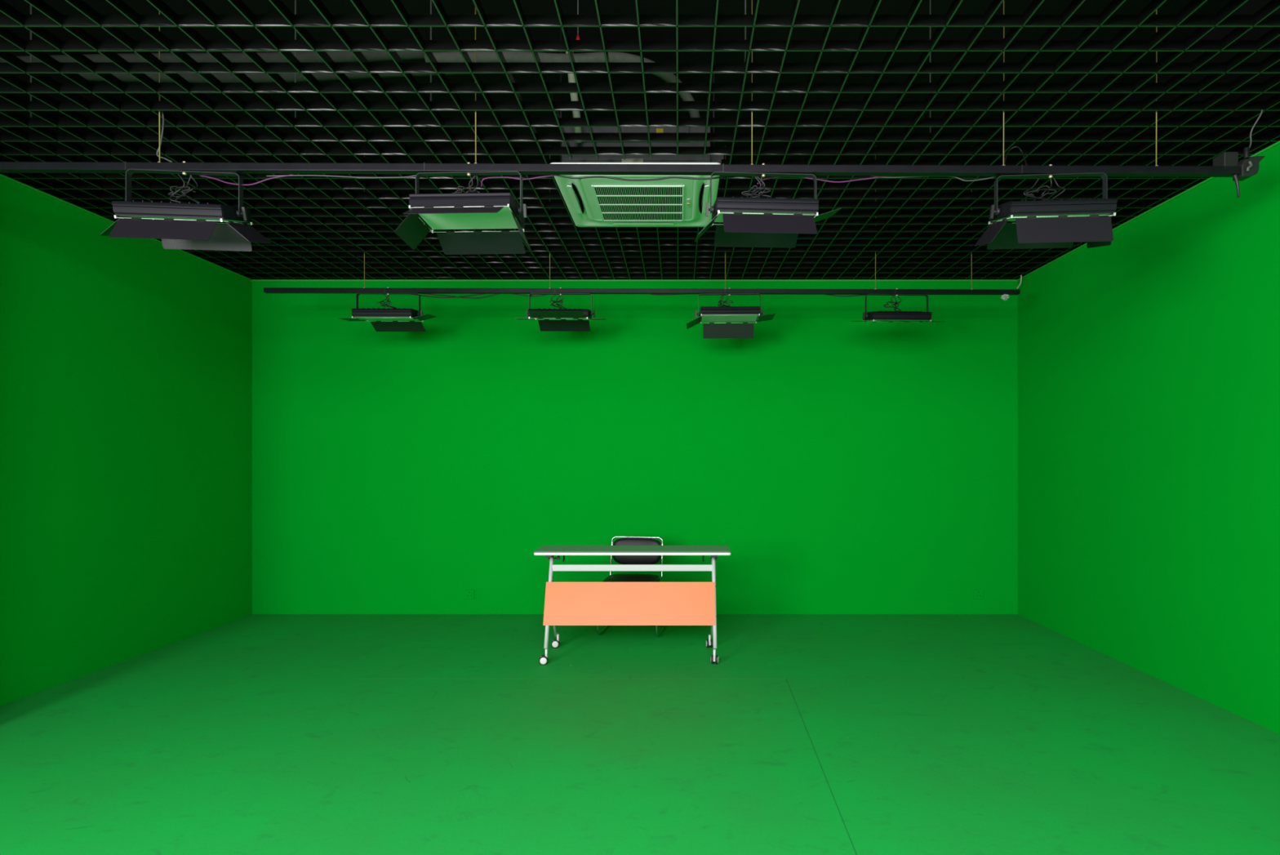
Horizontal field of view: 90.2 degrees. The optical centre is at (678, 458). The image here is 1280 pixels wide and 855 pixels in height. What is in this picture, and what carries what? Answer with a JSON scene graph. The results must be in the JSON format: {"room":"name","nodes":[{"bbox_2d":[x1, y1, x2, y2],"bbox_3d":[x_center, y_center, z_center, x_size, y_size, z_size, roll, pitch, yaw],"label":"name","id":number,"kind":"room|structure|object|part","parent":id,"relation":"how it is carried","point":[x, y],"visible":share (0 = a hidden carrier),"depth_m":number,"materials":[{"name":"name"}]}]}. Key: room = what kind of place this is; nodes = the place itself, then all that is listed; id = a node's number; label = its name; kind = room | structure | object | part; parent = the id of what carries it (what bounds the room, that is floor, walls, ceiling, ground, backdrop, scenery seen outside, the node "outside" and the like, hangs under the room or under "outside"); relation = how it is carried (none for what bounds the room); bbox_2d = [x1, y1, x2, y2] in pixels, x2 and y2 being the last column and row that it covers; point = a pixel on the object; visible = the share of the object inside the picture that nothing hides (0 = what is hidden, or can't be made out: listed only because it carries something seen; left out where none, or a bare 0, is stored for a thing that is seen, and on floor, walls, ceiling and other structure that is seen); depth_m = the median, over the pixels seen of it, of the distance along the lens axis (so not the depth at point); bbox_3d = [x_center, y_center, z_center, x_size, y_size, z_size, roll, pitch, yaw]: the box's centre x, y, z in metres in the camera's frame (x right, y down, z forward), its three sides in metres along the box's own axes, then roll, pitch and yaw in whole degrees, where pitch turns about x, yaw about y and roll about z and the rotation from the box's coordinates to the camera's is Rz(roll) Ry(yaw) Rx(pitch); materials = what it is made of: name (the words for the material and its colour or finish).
{"room":"studio","nodes":[
{"label":"studio","id":0,"kind":"room"},
{"bbox_2d":[0,26,252,705],"bbox_3d":[-3.988,-0.545,1.131,0.120,3.950,9.462,0,0,0],"label":"wall","id":1,"kind":"structure","parent":0,"point":[126,363],"depth_m":4.39,"materials":[{"name":"green paint"}]},
{"bbox_2d":[0,173,252,280],"bbox_3d":[-3.921,-1.639,4.522,0.014,0.011,2.644,0,0,0],"label":"trim","id":2,"kind":"structure","parent":1,"relation":"attached to","point":[1,175],"depth_m":4.22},
{"bbox_2d":[0,0,1231,182],"bbox_3d":[-0.404,-2.570,1.131,7.289,0.100,9.702,0,0,0],"label":"ceiling","id":3,"kind":"structure","parent":0,"point":[102,6],"depth_m":4.00,"materials":[{"name":"paint"}]},
{"bbox_2d":[30,4,31,117],"bbox_3d":[-3.222,-2.087,3.168,0.024,0.865,0.016,0,0,0],"label":"rod","id":4,"kind":"object","parent":3,"relation":"hanging from","point":[30,5],"visible":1,"depth_m":3.17,"materials":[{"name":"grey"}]},
{"bbox_2d":[294,0,296,117],"bbox_3d":[-1.907,-2.087,3.168,0.024,0.865,0.016,0,0,0],"label":"rod","id":5,"kind":"object","parent":3,"relation":"hanging from","point":[295,0],"visible":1,"depth_m":3.17,"materials":[{"name":"grey"}]},
{"bbox_2d":[430,0,431,101],"bbox_3d":[-1.176,-2.087,3.022,0.024,0.865,0.016,0,0,0],"label":"rod","id":6,"kind":"object","parent":3,"relation":"hanging from","point":[430,0],"visible":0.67,"depth_m":3.02,"materials":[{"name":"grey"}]},
{"bbox_2d":[575,0,580,39],"bbox_3d":[-0.498,-2.290,3.153,0.024,0.460,0.023,0,0,0],"label":"sprinkler head","id":7,"kind":"object","parent":3,"relation":"hanging from","point":[577,36],"visible":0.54,"depth_m":3.15},
{"bbox_2d":[0,0,1240,177],"bbox_3d":[-0.480,-1.934,3.030,6.280,1.173,0.042,0,0,0],"label":"rail","id":8,"kind":"object","parent":3,"relation":"hanging from","point":[1157,171],"visible":0.88,"depth_m":3.01,"materials":[{"name":"metal"}]},
{"bbox_3d":[-2.470,-1.960,3.030,0.007,1.120,0.005,0,0,0],"label":"hanger rod","id":9,"kind":"part","parent":8,"relation":"part of","materials":[{"name":"yellow metal"}]},
{"bbox_2d":[100,160,271,251],"bbox_3d":[-2.353,-1.200,3.027,0.655,0.426,0.345,0,0,-5],"label":"lamp","id":10,"kind":"object","parent":8,"relation":"hanging from","point":[203,233],"visible":1,"depth_m":2.94,"materials":[{"name":"metal"}]},
{"bbox_3d":[-2.632,-1.097,3.028,0.124,0.002,0.200,-35,17,6],"label":"barn door","id":11,"kind":"part","parent":10,"relation":"part of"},
{"bbox_3d":[-2.336,-1.041,2.888,0.420,0.124,0.002,0,-31,-5],"label":"barn door","id":12,"kind":"part","parent":10,"relation":"part of","materials":[{"name":"metal"}]},
{"bbox_2d":[120,215,245,222],"bbox_3d":[-2.350,-1.145,3.039,0.443,0.003,0.226,0,17,-5],"label":"diffuser","id":13,"kind":"object","parent":10,"relation":"attached to","point":[150,217],"depth_m":3.00,"materials":[{"name":"plastic"}]},
{"bbox_3d":[-2.350,-1.139,3.041,0.462,0.013,0.257,0,17,-5],"label":"hinge frame","id":14,"kind":"part","parent":10,"relation":"part of","materials":[{"name":"white"}]},
{"bbox_3d":[-2.363,-1.108,3.181,0.420,0.124,0.002,0,17,-5],"label":"barn door","id":15,"kind":"part","parent":10,"relation":"part of","materials":[{"name":"metal"}]},
{"bbox_3d":[-2.095,-1.175,3.054,0.038,0.060,0.031,0,19,-5],"label":"tilt knob","id":16,"kind":"part","parent":10,"relation":"part of","materials":[{"name":"black plastic"}]},
{"bbox_3d":[-2.075,-1.091,3.081,0.124,0.002,0.200,43,9,-16],"label":"barn door","id":17,"kind":"part","parent":10,"relation":"part of","materials":[{"name":"metal"}]},
{"bbox_2d":[199,173,293,185],"bbox_3d":[-2.076,-1.340,3.060,0.450,0.055,0.006,0,0,0],"label":"cable","id":18,"kind":"object","parent":8,"relation":"hanging from","point":[260,181],"visible":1,"depth_m":3.06,"materials":[{"name":"purple plastic"}]},
{"bbox_2d":[266,174,416,177],"bbox_3d":[-1.619,-1.357,3.060,0.721,0.016,0.006,0,0,0],"label":"cable","id":19,"kind":"object","parent":8,"relation":"attached to","point":[279,175],"visible":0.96,"depth_m":3.06,"materials":[{"name":"grey plastic"}]},
{"bbox_2d":[394,162,531,254],"bbox_3d":[-1.012,-1.208,3.024,0.587,0.402,0.464,0,0,2],"label":"lamp","id":20,"kind":"object","parent":8,"relation":"hanging from","point":[457,210],"visible":1,"depth_m":3.03,"materials":[{"name":"metal"}]},
{"bbox_3d":[-1.266,-1.082,3.030,0.002,0.124,0.200,38,-3,5],"label":"barn door","id":21,"kind":"part","parent":20,"relation":"part of","materials":[{"name":"metal"}]},
{"bbox_3d":[-1.003,-1.110,2.845,0.420,0.003,0.124,0,33,2],"label":"barn door","id":22,"kind":"part","parent":20,"relation":"part of","materials":[{"name":"metal"}]},
{"bbox_3d":[-0.997,-1.139,3.026,0.462,0.013,0.257,0,-5,2],"label":"hinge frame","id":23,"kind":"part","parent":20,"relation":"part of","materials":[{"name":"green"}]},
{"bbox_2d":[418,205,517,229],"bbox_3d":[-0.997,-1.145,3.027,0.443,0.003,0.226,0,-5,2],"label":"diffuser","id":24,"kind":"object","parent":20,"relation":"attached to","point":[503,219],"depth_m":3.05,"materials":[{"name":"plastic"}]},
{"bbox_3d":[-0.991,-1.083,3.205,0.420,0.002,0.124,0,-36,2],"label":"barn door","id":25,"kind":"part","parent":20,"relation":"part of","materials":[{"name":"metal"}]},
{"bbox_3d":[-0.743,-1.073,3.012,0.002,0.124,0.200,-23,-6,0],"label":"barn door","id":26,"kind":"part","parent":20,"relation":"part of","materials":[{"name":"metal"}]},
{"bbox_3d":[-0.742,-1.176,3.022,0.038,0.060,0.031,0,11,2],"label":"tilt knob","id":27,"kind":"part","parent":20,"relation":"part of","materials":[{"name":"black plastic"}]},
{"bbox_3d":[-0.966,-1.958,3.030,0.007,1.125,0.005,0,0,0],"label":"hanger rod","id":28,"kind":"part","parent":8,"relation":"part of","materials":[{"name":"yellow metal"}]},
{"bbox_2d":[480,174,555,186],"bbox_3d":[-0.762,-1.340,3.062,0.385,0.057,0.013,0,0,2],"label":"cable","id":29,"kind":"object","parent":8,"relation":"hanging from","point":[482,180],"visible":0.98,"depth_m":3.06,"materials":[{"name":"purple plastic"}]},
{"bbox_2d":[555,174,731,181],"bbox_3d":[-0.167,-1.352,3.060,0.860,0.034,0.008,0,0,0],"label":"cable","id":30,"kind":"object","parent":8,"relation":"attached to","point":[560,175],"visible":0.98,"depth_m":3.06,"materials":[{"name":"black plastic"}]},
{"bbox_3d":[0.349,-1.955,3.030,0.006,1.130,0.005,0,0,0],"label":"hanger rod","id":31,"kind":"part","parent":8,"relation":"part of","materials":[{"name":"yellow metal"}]},
{"bbox_2d":[694,163,841,248],"bbox_3d":[0.417,-1.206,3.057,0.671,0.395,0.423,0,0,-3],"label":"lamp","id":32,"kind":"object","parent":8,"relation":"hanging from","point":[756,221],"visible":1,"depth_m":2.92,"materials":[{"name":"metal"}]},
{"bbox_3d":[0.127,-1.092,3.029,0.124,0.002,0.200,-44,9,4],"label":"barn door","id":33,"kind":"part","parent":32,"relation":"part of","materials":[{"name":"metal"}]},
{"bbox_3d":[0.148,-1.180,3.016,0.038,0.060,0.031,0,13,-3],"label":"tilt knob","id":34,"kind":"part","parent":32,"relation":"part of","materials":[{"name":"black plastic"}]},
{"bbox_3d":[0.393,-1.120,3.216,0.420,0.002,0.124,0,-34,-3],"label":"barn door","id":35,"kind":"part","parent":32,"relation":"part of","materials":[{"name":"metal"}]},
{"bbox_3d":[0.403,-1.143,3.036,0.462,0.013,0.257,0,9,-3],"label":"hinge frame","id":36,"kind":"part","parent":32,"relation":"part of","materials":[{"name":"white"}]},
{"bbox_2d":[715,211,815,222],"bbox_3d":[0.403,-1.149,3.035,0.443,0.003,0.226,0,9,-3],"label":"diffuser","id":37,"kind":"object","parent":32,"relation":"attached to","point":[719,219],"depth_m":2.94,"materials":[{"name":"plastic"}]},
{"bbox_3d":[0.411,-1.062,2.878,0.420,0.124,0.002,0,-31,-3],"label":"barn door","id":38,"kind":"part","parent":32,"relation":"part of","materials":[{"name":"metal"}]},
{"bbox_3d":[0.695,-1.160,3.049,0.124,0.002,0.200,-18,9,0],"label":"barn door","id":39,"kind":"part","parent":32,"relation":"part of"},
{"bbox_2d":[756,175,890,184],"bbox_3d":[0.705,-1.343,3.061,0.655,0.042,0.015,0,0,1],"label":"cable","id":40,"kind":"object","parent":8,"relation":"hanging from","point":[883,175],"visible":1,"depth_m":3.06,"materials":[{"name":"purple plastic"}]},
{"bbox_2d":[869,175,996,181],"bbox_3d":[1.224,-1.351,3.060,0.642,0.034,0.006,0,0,0],"label":"cable","id":41,"kind":"object","parent":8,"relation":"hanging from","point":[869,175],"visible":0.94,"depth_m":3.06,"materials":[{"name":"grey plastic"}]},
{"bbox_3d":[1.547,-1.953,3.030,0.007,1.134,0.005,0,0,0],"label":"hanger rod","id":42,"kind":"part","parent":8,"relation":"part of","materials":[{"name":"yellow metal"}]},
{"bbox_2d":[1004,146,1026,165],"bbox_3d":[1.653,-1.482,3.116,0.099,0.178,0.248,0,0,31],"label":"cable","id":43,"kind":"object","parent":8,"relation":"attached to","point":[1019,148],"visible":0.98,"depth_m":3.18,"materials":[{"name":"black plastic"}]},
{"bbox_2d":[974,164,1117,249],"bbox_3d":[1.749,-1.191,3.068,0.558,0.415,0.347,0,0,4],"label":"lamp","id":44,"kind":"object","parent":8,"relation":"hanging from","point":[1045,223],"visible":1,"depth_m":2.92,"materials":[{"name":"metal"}]},
{"bbox_3d":[1.505,-1.088,3.071,0.002,0.124,0.200,33,14,-5],"label":"barn door","id":45,"kind":"part","parent":44,"relation":"part of","materials":[{"name":"metal"}]},
{"bbox_3d":[1.513,-1.182,3.046,0.038,0.060,0.031,0,18,4],"label":"tilt knob","id":46,"kind":"part","parent":44,"relation":"part of","materials":[{"name":"black plastic"}]},
{"bbox_3d":[1.779,-1.118,3.202,0.420,0.124,0.002,0,37,4],"label":"barn door","id":47,"kind":"part","parent":44,"relation":"part of","materials":[{"name":"metal"}]},
{"bbox_3d":[1.769,-1.146,3.039,0.462,0.013,0.257,0,14,4],"label":"hinge frame","id":48,"kind":"part","parent":44,"relation":"part of","materials":[{"name":"black"}]},
{"bbox_2d":[993,213,1111,221],"bbox_3d":[1.768,-1.152,3.038,0.443,0.003,0.226,0,14,4],"label":"diffuser","id":49,"kind":"object","parent":44,"relation":"attached to","point":[1054,215],"depth_m":2.97,"materials":[{"name":"plastic"}]},
{"bbox_3d":[1.760,-1.045,2.906,0.420,0.124,0.002,0,-11,4],"label":"barn door","id":50,"kind":"part","parent":44,"relation":"part of","materials":[{"name":"metal"}]},
{"bbox_3d":[2.006,-1.077,3.041,0.002,0.124,0.200,-8,13,6],"label":"barn door","id":51,"kind":"part","parent":44,"relation":"part of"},
{"bbox_3d":[2.274,-1.952,3.030,0.007,1.137,0.005,0,0,0],"label":"hanger rod","id":52,"kind":"part","parent":8,"relation":"part of","materials":[{"name":"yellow metal"}]},
{"bbox_2d":[1213,146,1265,197],"bbox_3d":[2.686,-1.353,3.043,0.175,0.225,0.114,0,0,0],"label":"clamp","id":53,"kind":"object","parent":8,"relation":"attached to","point":[1249,165],"visible":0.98,"depth_m":3.01,"materials":[{"name":"black plastic"}]},
{"bbox_3d":[2.643,-1.294,3.017,0.028,0.108,0.017,0,0,24],"label":"hanging handle","id":54,"kind":"part","parent":53,"relation":"part of","materials":[{"name":"black plastic"}]},
{"bbox_3d":[2.683,-1.376,2.994,0.027,0.048,0.016,0,0,0],"label":"lever","id":55,"kind":"part","parent":53,"relation":"part of","materials":[{"name":"grey"}]},
{"bbox_2d":[1248,109,1262,147],"bbox_3d":[2.697,-1.537,3.000,0.033,0.160,0.108,0,0,9],"label":"cable","id":56,"kind":"object","parent":53,"relation":"attached to","point":[1256,121],"visible":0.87,"depth_m":2.97,"materials":[{"name":"grey plastic"}]},
{"bbox_2d":[550,26,724,226],"bbox_3d":[-0.230,-2.066,3.990,0.978,0.908,0.955,0,0,0],"label":"air conditioner","id":57,"kind":"object","parent":3,"relation":"hanging from","point":[590,202],"visible":0.74,"depth_m":3.84,"materials":[{"name":"white plastic"}]},
{"bbox_3d":[-0.686,-2.122,3.710,0.010,0.796,0.009,0,0,0],"label":"suspension rod","id":58,"kind":"part","parent":57,"relation":"part of","materials":[{"name":"grey paint"}]},
{"bbox_2d":[424,51,700,117],"bbox_3d":[-0.550,-1.929,3.366,1.506,0.350,0.332,0,0,-16],"label":"insulated pipe","id":59,"kind":"object","parent":57,"relation":"attached to","point":[446,56],"visible":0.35,"depth_m":3.27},
{"bbox_2d":[0,51,424,62],"bbox_3d":[-2.476,-2.120,3.378,2.329,0.060,0.083,0,0,2],"label":"insulated pipe","id":60,"kind":"object","parent":59,"relation":"attached to","point":[302,56],"visible":0.41,"depth_m":3.35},
{"bbox_2d":[78,73,481,82],"bbox_3d":[-2.085,-2.070,3.423,2.359,0.056,0.108,0,0,2],"label":"insulated pipe","id":61,"kind":"object","parent":59,"relation":"attached to","point":[190,77],"visible":0.36,"depth_m":3.43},
{"bbox_2d":[565,51,582,142],"bbox_3d":[-0.561,-1.968,3.423,0.051,0.426,0.281,0,0,4],"label":"drain pipe","id":62,"kind":"object","parent":59,"relation":"attached to","point":[574,96],"visible":0.27,"depth_m":3.41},
{"bbox_2d":[571,182,583,213],"bbox_3d":[-0.622,-1.628,3.990,0.023,0.016,0.440,0,0,0],"label":"outlet","id":63,"kind":"object","parent":57,"relation":"attached to","point":[576,193],"depth_m":3.94,"materials":[{"name":"black"}]},
{"bbox_3d":[-0.261,-1.679,3.587,0.120,0.020,0.005,0,0,0],"label":"rating plate","id":64,"kind":"part","parent":57,"relation":"part of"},
{"bbox_3d":[-0.241,-1.626,3.990,0.955,0.016,0.955,0,0,0],"label":"panel","id":65,"kind":"part","parent":57,"relation":"part of","materials":[{"name":"white plastic"}]},
{"bbox_2d":[591,185,684,221],"bbox_3d":[-0.241,-1.615,4.045,0.548,0.007,0.552,0,0,0],"label":"grille","id":66,"kind":"object","parent":57,"relation":"attached to","point":[611,202],"depth_m":4.02,"materials":[{"name":"white plastic"}]},
{"bbox_2d":[698,182,704,213],"bbox_3d":[0.140,-1.628,3.990,0.023,0.016,0.440,0,0,0],"label":"outlet","id":67,"kind":"object","parent":57,"relation":"attached to","point":[701,185],"depth_m":3.97,"materials":[{"name":"black"}]},
{"bbox_3d":[0.204,-2.122,3.710,0.010,0.796,0.009,0,0,0],"label":"suspension rod","id":68,"kind":"part","parent":57,"relation":"part of","materials":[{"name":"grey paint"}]},
{"bbox_2d":[0,0,1279,279],"bbox_3d":[-0.404,-1.666,3.081,7.049,0.042,5.562,0,0,0],"label":"grid","id":69,"kind":"object","parent":3,"relation":"hanging from","point":[342,267],"visible":0.76,"depth_m":3.15,"materials":[{"name":"black paint"}]},
{"bbox_2d":[156,99,173,162],"bbox_3d":[-2.461,-1.570,3.053,0.080,0.309,0.017,0,0,4],"label":"cable","id":70,"kind":"object","parent":69,"relation":"hanging from","point":[162,114],"visible":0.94,"depth_m":3.05,"materials":[{"name":"grey plastic"}]},
{"bbox_2d":[1017,275,1022,288],"bbox_3d":[3.056,-1.592,5.711,0.060,0.135,0.014,0,0,-23],"label":"cable","id":71,"kind":"object","parent":69,"relation":"hanging from","point":[1020,275],"visible":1,"depth_m":5.71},
{"bbox_2d":[263,146,1020,294],"bbox_3d":[-0.295,-1.922,5.130,6.075,1.197,0.042,0,0,0],"label":"rail","id":72,"kind":"object","parent":3,"relation":"hanging from","point":[267,290],"visible":0.87,"depth_m":5.11,"materials":[{"name":"metal"}]},
{"bbox_3d":[-2.533,-1.945,5.130,0.006,1.150,0.005,0,0,0],"label":"hanger rod","id":73,"kind":"part","parent":72,"relation":"part of","materials":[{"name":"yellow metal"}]},
{"bbox_2d":[339,286,435,331],"bbox_3d":[-2.341,-1.228,5.188,0.711,0.310,0.369,0,0,0],"label":"lamp","id":74,"kind":"object","parent":72,"relation":"hanging from","point":[394,313],"visible":1,"depth_m":5.12,"materials":[{"name":"metal"}]},
{"bbox_3d":[-2.635,-1.122,5.132,0.124,0.002,0.200,-1,6,0],"label":"barn door","id":75,"kind":"part","parent":74,"relation":"part of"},
{"bbox_2d":[355,316,418,319],"bbox_3d":[-2.339,-1.133,5.133,0.443,0.003,0.226,0,6,0],"label":"diffuser","id":76,"kind":"object","parent":74,"relation":"attached to","point":[362,317],"depth_m":5.11,"materials":[{"name":"plastic"}]},
{"bbox_3d":[-2.339,-1.127,5.134,0.462,0.013,0.257,0,6,0],"label":"hinge frame","id":77,"kind":"part","parent":74,"relation":"part of","materials":[{"name":"white"}]},
{"bbox_3d":[-2.340,-1.103,5.318,0.420,0.002,0.124,0,-29,0],"label":"barn door","id":78,"kind":"part","parent":74,"relation":"part of","materials":[{"name":"metal"}]},
{"bbox_3d":[-2.083,-1.164,5.132,0.038,0.060,0.031,0,14,0],"label":"tilt knob","id":79,"kind":"part","parent":74,"relation":"part of","materials":[{"name":"black plastic"}]},
{"bbox_3d":[-2.046,-1.141,5.135,0.124,0.002,0.200,-15,6,1],"label":"barn door","id":80,"kind":"part","parent":74,"relation":"part of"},
{"bbox_2d":[409,293,483,297],"bbox_3d":[-1.865,-1.325,5.155,0.676,0.046,0.009,0,0,0],"label":"cable","id":81,"kind":"object","parent":72,"relation":"hanging from","point":[410,294],"visible":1,"depth_m":5.15,"materials":[{"name":"black plastic"}]},
{"bbox_2d":[425,293,498,298],"bbox_3d":[-1.765,-1.320,5.155,0.638,0.046,0.009,0,0,0],"label":"cable","id":82,"kind":"object","parent":72,"relation":"hanging from","point":[425,294],"visible":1,"depth_m":5.15,"materials":[{"name":"black plastic"}]},
{"bbox_3d":[-1.039,-1.943,5.130,0.008,1.153,0.005,0,0,0],"label":"hanger rod","id":83,"kind":"part","parent":72,"relation":"part of","materials":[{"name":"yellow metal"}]},
{"bbox_2d":[515,287,606,331],"bbox_3d":[-0.950,-1.227,5.127,0.715,0.306,0.480,0,0,-1],"label":"lamp","id":84,"kind":"object","parent":72,"relation":"hanging from","point":[575,324],"visible":1,"depth_m":5.14,"materials":[{"name":"metal"}]},
{"bbox_3d":[-0.947,-1.121,4.948,0.420,0.002,0.124,0,-13,-1],"label":"barn door","id":85,"kind":"part","parent":84,"relation":"part of","materials":[{"name":"metal"}]},
{"bbox_3d":[-0.950,-1.131,5.136,0.462,0.013,0.257,0,10,-1],"label":"hinge frame","id":86,"kind":"part","parent":84,"relation":"part of","materials":[{"name":"white"}]},
{"bbox_3d":[-0.953,-1.110,5.316,0.420,0.003,0.124,0,-35,-1],"label":"barn door","id":87,"kind":"part","parent":84,"relation":"part of","materials":[{"name":"metal"}]},
{"bbox_3d":[-0.695,-1.168,5.135,0.038,0.060,0.031,0,21,-1],"label":"tilt knob","id":88,"kind":"part","parent":84,"relation":"part of","materials":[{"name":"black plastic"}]},
{"bbox_3d":[-0.655,-1.128,5.142,0.124,0.002,0.200,0,10,-1],"label":"barn door","id":89,"kind":"part","parent":84,"relation":"part of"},
{"bbox_2d":[650,293,688,295],"bbox_3d":[-0.044,-1.336,5.155,0.433,0.024,0.009,0,0,0],"label":"cable","id":90,"kind":"object","parent":72,"relation":"attached to","point":[651,294],"visible":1,"depth_m":5.15,"materials":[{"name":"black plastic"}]},
{"bbox_3d":[0.376,-1.942,5.130,0.005,1.157,0.005,0,0,0],"label":"hanger rod","id":91,"kind":"part","parent":72,"relation":"part of","materials":[{"name":"yellow metal"}]},
{"bbox_2d":[686,287,775,338],"bbox_3d":[0.415,-1.190,5.154,0.701,0.374,0.308,0,0,1],"label":"lamp","id":92,"kind":"object","parent":72,"relation":"hanging from","point":[725,313],"visible":1,"depth_m":5.15,"materials":[{"name":"metal"}]},
{"bbox_3d":[0.120,-1.095,5.134,0.124,0.002,0.200,-26,-2,0],"label":"barn door","id":93,"kind":"part","parent":92,"relation":"part of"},
{"bbox_3d":[0.154,-1.166,5.136,0.038,0.060,0.031,0,3,1],"label":"tilt knob","id":94,"kind":"part","parent":92,"relation":"part of","materials":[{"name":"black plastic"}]},
{"bbox_3d":[0.412,-1.059,5.282,0.420,0.124,0.002,0,24,1],"label":"barn door","id":95,"kind":"part","parent":92,"relation":"part of","materials":[{"name":"metal"}]},
{"bbox_3d":[0.409,-1.129,5.129,0.462,0.013,0.257,0,-2,1],"label":"hinge frame","id":96,"kind":"part","parent":92,"relation":"part of","materials":[{"name":"white"}]},
{"bbox_2d":[702,314,758,321],"bbox_3d":[0.409,-1.135,5.129,0.443,0.003,0.226,0,-2,1],"label":"diffuser","id":97,"kind":"object","parent":92,"relation":"attached to","point":[705,317],"depth_m":5.13,"materials":[{"name":"plastic"}]},
{"bbox_3d":[0.704,-1.135,5.122,0.124,0.002,0.200,-8,-2,1],"label":"barn door","id":98,"kind":"part","parent":92,"relation":"part of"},
{"bbox_3d":[1.587,-1.940,5.130,0.008,1.159,0.005,0,0,0],"label":"hanger rod","id":99,"kind":"part","parent":72,"relation":"part of","materials":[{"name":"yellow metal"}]},
{"bbox_2d":[848,288,944,322],"bbox_3d":[1.757,-1.216,5.137,0.715,0.314,0.500,0,0,-2],"label":"lamp","id":100,"kind":"object","parent":72,"relation":"hanging from","point":[896,315],"visible":1,"depth_m":5.02,"materials":[{"name":"metal"}]},
{"bbox_3d":[1.502,-1.149,5.122,0.038,0.060,0.031,0,13,-2],"label":"tilt knob","id":101,"kind":"part","parent":100,"relation":"part of","materials":[{"name":"black plastic"}]},
{"bbox_2d":[874,320,923,320],"bbox_3d":[1.757,-1.118,5.136,0.443,0.003,0.226,0,11,-2],"label":"diffuser","id":102,"kind":"object","parent":100,"relation":"attached to","point":[874,320],"depth_m":5.17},
{"bbox_2d":[1000,293,1008,300],"bbox_3d":[2.630,-1.302,5.130,0.064,0.050,0.065,0,0,0],"label":"plastic wrap","id":103,"kind":"object","parent":72,"relation":"attached to","point":[1005,297],"visible":1,"depth_m":5.11,"materials":[{"name":"plastic"}]},
{"bbox_2d":[744,0,746,62],"bbox_3d":[0.286,-2.087,2.729,0.024,0.865,0.016,0,0,0],"label":"rod","id":104,"kind":"object","parent":3,"relation":"hanging from","point":[744,0],"visible":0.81,"depth_m":2.73,"materials":[{"name":"grey"}]},
{"bbox_2d":[929,0,931,133],"bbox_3d":[1.310,-2.087,3.314,0.024,0.865,0.016,0,0,0],"label":"rod","id":105,"kind":"object","parent":3,"relation":"hanging from","point":[930,0],"visible":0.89,"depth_m":3.31,"materials":[{"name":"grey"}]},
{"bbox_2d":[252,188,1017,613],"bbox_3d":[-0.404,-0.545,5.922,7.289,3.950,0.120,0,0,0],"label":"wall","id":106,"kind":"structure","parent":0,"point":[841,465],"depth_m":5.86,"materials":[{"name":"green paint"}]},
{"bbox_2d":[464,589,474,599],"bbox_3d":[-1.923,1.245,5.857,0.086,0.086,0.010,0,0,0],"label":"wall socket","id":107,"kind":"object","parent":106,"relation":"attached to","point":[468,593],"visible":1,"depth_m":5.85,"materials":[{"name":"green paint"}]},
{"bbox_2d":[250,279,1018,281],"bbox_3d":[-0.404,-1.637,5.853,7.049,0.015,0.018,0,0,0],"label":"trim","id":108,"kind":"structure","parent":106,"relation":"attached to","point":[253,280],"depth_m":5.84,"materials":[{"name":"metal"}]},
{"bbox_2d":[973,589,982,599],"bbox_3d":[2.758,1.245,5.857,0.086,0.086,0.010,0,0,0],"label":"wall socket","id":109,"kind":"object","parent":106,"relation":"attached to","point":[978,593],"visible":1,"depth_m":5.85,"materials":[{"name":"green paint"}]},
{"bbox_2d":[0,613,1279,854],"bbox_3d":[-0.404,1.480,1.131,7.289,0.100,9.702,0,0,0],"label":"floor","id":110,"kind":"structure","parent":0,"point":[253,734],"depth_m":3.24,"materials":[{"name":"paint"}]},
{"bbox_2d":[596,535,665,637],"bbox_3d":[-0.384,1.047,5.277,0.498,0.766,0.453,0,0,8],"label":"office chair","id":111,"kind":"object","parent":110,"relation":"on","point":[624,540],"visible":0.59,"depth_m":5.42,"materials":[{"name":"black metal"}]},
{"bbox_3d":[-0.388,0.999,5.250,0.444,0.044,0.400,0,0,8],"label":"seat","id":112,"kind":"part","parent":111,"relation":"part of","materials":[{"name":"black plastic"}]},
{"bbox_3d":[-0.358,0.796,5.463,0.424,0.228,0.076,0,0,8],"label":"backrest","id":113,"kind":"part","parent":111,"relation":"part of","materials":[{"name":"black plastic"}]},
{"bbox_2d":[533,545,730,664],"bbox_3d":[-0.332,1.046,4.638,1.413,0.768,0.462,0,0,0],"label":"desk","id":114,"kind":"object","parent":110,"relation":"on","point":[566,603],"visible":1,"depth_m":4.57,"materials":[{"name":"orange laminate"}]},
{"bbox_3d":[-0.932,1.012,4.583,0.029,0.654,0.262,0,0,0],"label":"leg","id":115,"kind":"part","parent":114,"relation":"part of","materials":[{"name":"metal"}]},
{"bbox_3d":[-0.932,1.134,4.729,0.025,0.424,0.248,0,0,0],"label":"leg","id":116,"kind":"part","parent":114,"relation":"part of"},
{"bbox_3d":[-0.348,1.036,4.558,1.222,0.292,0.111,0,0,0],"label":"modesty panel","id":117,"kind":"part","parent":114,"relation":"part of","materials":[{"name":"orange laminate"}]},
{"bbox_3d":[0.256,1.012,4.583,0.029,0.654,0.262,0,0,0],"label":"leg","id":118,"kind":"part","parent":114,"relation":"part of","materials":[{"name":"metal"}]},
{"bbox_2d":[1017,0,1279,733],"bbox_3d":[3.181,-0.545,1.131,0.120,3.950,9.462,0,0,0],"label":"wall","id":119,"kind":"structure","parent":0,"point":[1148,359],"depth_m":4.07,"materials":[{"name":"green paint"}]},
{"bbox_2d":[1017,140,1279,280],"bbox_3d":[3.114,-1.639,1.122,0.014,0.011,9.444,0,0,0],"label":"trim","id":120,"kind":"structure","parent":119,"relation":"attached to","point":[1277,143],"depth_m":4.14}
]}

